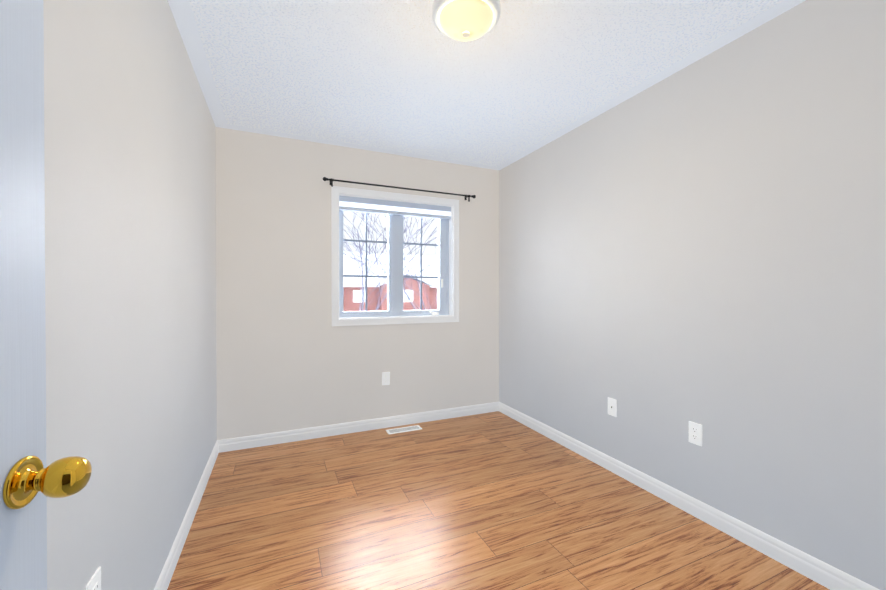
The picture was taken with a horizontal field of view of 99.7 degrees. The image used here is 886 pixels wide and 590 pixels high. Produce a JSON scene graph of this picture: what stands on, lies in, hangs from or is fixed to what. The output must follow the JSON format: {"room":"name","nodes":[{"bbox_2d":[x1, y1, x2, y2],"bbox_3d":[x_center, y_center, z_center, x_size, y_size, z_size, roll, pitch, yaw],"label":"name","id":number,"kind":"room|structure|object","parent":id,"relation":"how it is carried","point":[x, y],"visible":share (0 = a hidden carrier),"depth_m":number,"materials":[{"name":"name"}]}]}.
{"room":"empty bedroom","nodes":[
{"label":"empty bedroom","id":0,"kind":"room"},
{"bbox_2d":[43,0,216,589],"bbox_3d":[-0.854,-0.025,0.674,0.160,2.440,4.890,0,0,-24],"label":"wall","id":1,"kind":"structure","parent":0,"point":[130,245],"depth_m":1.15,"materials":[{"name":"paint"}]},
{"bbox_2d":[0,0,91,589],"bbox_3d":[-0.460,0.172,0.139,0.175,2.030,0.820,0,0,-18],"label":"door","id":2,"kind":"structure","parent":1,"relation":"in","point":[30,482],"depth_m":0.49,"materials":[{"name":"paint"}]},
{"bbox_2d":[86,567,100,589],"bbox_3d":[-0.876,0.762,0.939,0.007,0.115,0.070,0,0,-24],"label":"electrical outlet","id":3,"kind":"object","parent":1,"relation":"attached to","point":[94,583],"visible":1,"depth_m":0.94,"materials":[{"name":"white plastic"}]},
{"bbox_2d":[154,440,221,589],"bbox_3d":[-1.023,1.146,1.284,0.014,0.092,3.330,0,0,-24],"label":"baseboard","id":4,"kind":"structure","parent":1,"relation":"attached to","point":[164,579],"depth_m":1.82,"materials":[{"name":"white wood"}]},
{"bbox_2d":[216,127,498,439],"bbox_3d":[-0.597,-0.040,3.370,2.480,2.440,0.160,0,0,-24],"label":"wall","id":5,"kind":"structure","parent":0,"point":[289,356],"depth_m":3.08,"materials":[{"name":"paint"}]},
{"bbox_2d":[222,402,497,451],"bbox_3d":[-0.557,1.134,3.300,2.430,0.092,0.014,0,0,-24],"label":"baseboard","id":6,"kind":"structure","parent":5,"relation":"attached to","point":[231,444],"depth_m":3.19,"materials":[{"name":"white wood"}]},
{"bbox_2d":[382,372,389,384],"bbox_3d":[-0.508,0.744,3.322,0.070,0.115,0.007,0,0,-24],"label":"electrical outlet","id":7,"kind":"object","parent":5,"relation":"attached to","point":[385,378],"visible":1,"depth_m":3.32,"materials":[{"name":"white plastic"}]},
{"bbox_2d":[331,186,458,325],"bbox_3d":[-0.421,-0.326,3.428,1.182,1.172,0.172,0,0,-24],"label":"window","id":8,"kind":"structure","parent":5,"relation":"in","point":[447,277],"depth_m":3.43,"materials":[{"name":"white plastic"}]},
{"bbox_2d":[339,196,450,219],"bbox_3d":[-0.409,-0.788,3.399,1.046,0.117,0.058,0,0,-24],"label":"window blind","id":9,"kind":"object","parent":8,"relation":"attached to","point":[364,205],"visible":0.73,"depth_m":3.36,"materials":[{"name":"white plastic"}]},
{"bbox_2d":[323,177,475,201],"bbox_3d":[-0.342,-0.933,3.340,1.410,0.082,0.091,0,0,-24],"label":"curtain rod","id":10,"kind":"object","parent":5,"relation":"attached to","point":[331,180],"visible":1,"depth_m":3.27,"materials":[{"name":"black metal"}]},
{"bbox_2d":[167,0,805,169],"bbox_3d":[0.355,-1.298,1.198,2.800,0.100,4.890,0,0,-24],"label":"ceiling","id":11,"kind":"structure","parent":0,"point":[520,80],"depth_m":2.03,"materials":[{"name":"white paint"}]},
{"bbox_2d":[432,0,500,41],"bbox_3d":[0.101,-1.188,1.627,0.298,0.124,0.298,0,0,-24],"label":"ceiling light","id":12,"kind":"object","parent":11,"relation":"attached to","point":[464,20],"visible":1,"depth_m":1.58,"materials":[{"name":"white glass"}]},
{"bbox_2d":[167,411,829,589],"bbox_3d":[0.355,1.242,1.213,2.800,0.100,4.890,0,0,-24],"label":"floor","id":13,"kind":"structure","parent":0,"point":[497,500],"depth_m":1.93,"materials":[{"name":"laminate"}]},
{"bbox_2d":[386,425,421,433],"bbox_3d":[-0.340,1.177,3.266,0.305,0.006,0.105,0,0,-24],"label":"floor vent","id":14,"kind":"object","parent":13,"relation":"in","point":[403,429],"visible":1,"depth_m":3.26,"materials":[{"name":"white metal"}]},
{"bbox_2d":[499,0,885,589],"bbox_3d":[1.563,-0.031,1.736,0.160,2.440,4.890,0,0,-24],"label":"wall","id":15,"kind":"structure","parent":0,"point":[702,241],"depth_m":1.84,"materials":[{"name":"paint"}]},
{"bbox_2d":[608,397,616,416],"bbox_3d":[1.133,0.753,2.506,0.012,0.115,0.070,0,0,-24],"label":"outlet plate","id":16,"kind":"object","parent":15,"relation":"attached to","point":[612,407],"visible":1,"depth_m":2.50,"materials":[{"name":"white plastic"}]},
{"bbox_2d":[498,402,879,589],"bbox_3d":[1.234,1.140,2.276,0.014,0.092,3.330,0,0,-24],"label":"baseboard","id":17,"kind":"structure","parent":15,"relation":"attached to","point":[824,574],"depth_m":1.91,"materials":[{"name":"white wood"}]},
{"bbox_2d":[689,421,701,445],"bbox_3d":[1.355,0.745,2.006,0.007,0.115,0.070,0,0,-24],"label":"electrical outlet","id":18,"kind":"object","parent":15,"relation":"attached to","point":[695,433],"visible":1,"depth_m":2.00,"materials":[{"name":"white plastic"}]},
{"label":"outside","id":19,"kind":"structure","parent":0,"visible":0},
{"bbox_3d":[-6.258,4.274,38.052,100.000,0.200,65.170,0,0,-24],"label":"lawn","id":20,"kind":"structure","parent":19,"visible":0},
{"bbox_2d":[343,252,436,310],"bbox_3d":[-1.584,0.387,32.366,36.600,7.638,10.100,0,0,-24],"label":"house","id":21,"kind":"structure","parent":20,"relation":"on","point":[351,302],"depth_m":26.91,"materials":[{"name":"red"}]},
{"bbox_2d":[343,211,436,310],"bbox_3d":[-1.101,-0.268,10.738,6.534,9.110,7.268,0,0,-24],"label":"trees","id":22,"kind":"object","parent":20,"relation":"on","point":[371,260],"depth_m":9.72,"materials":[{"name":"plant"}]}
]}

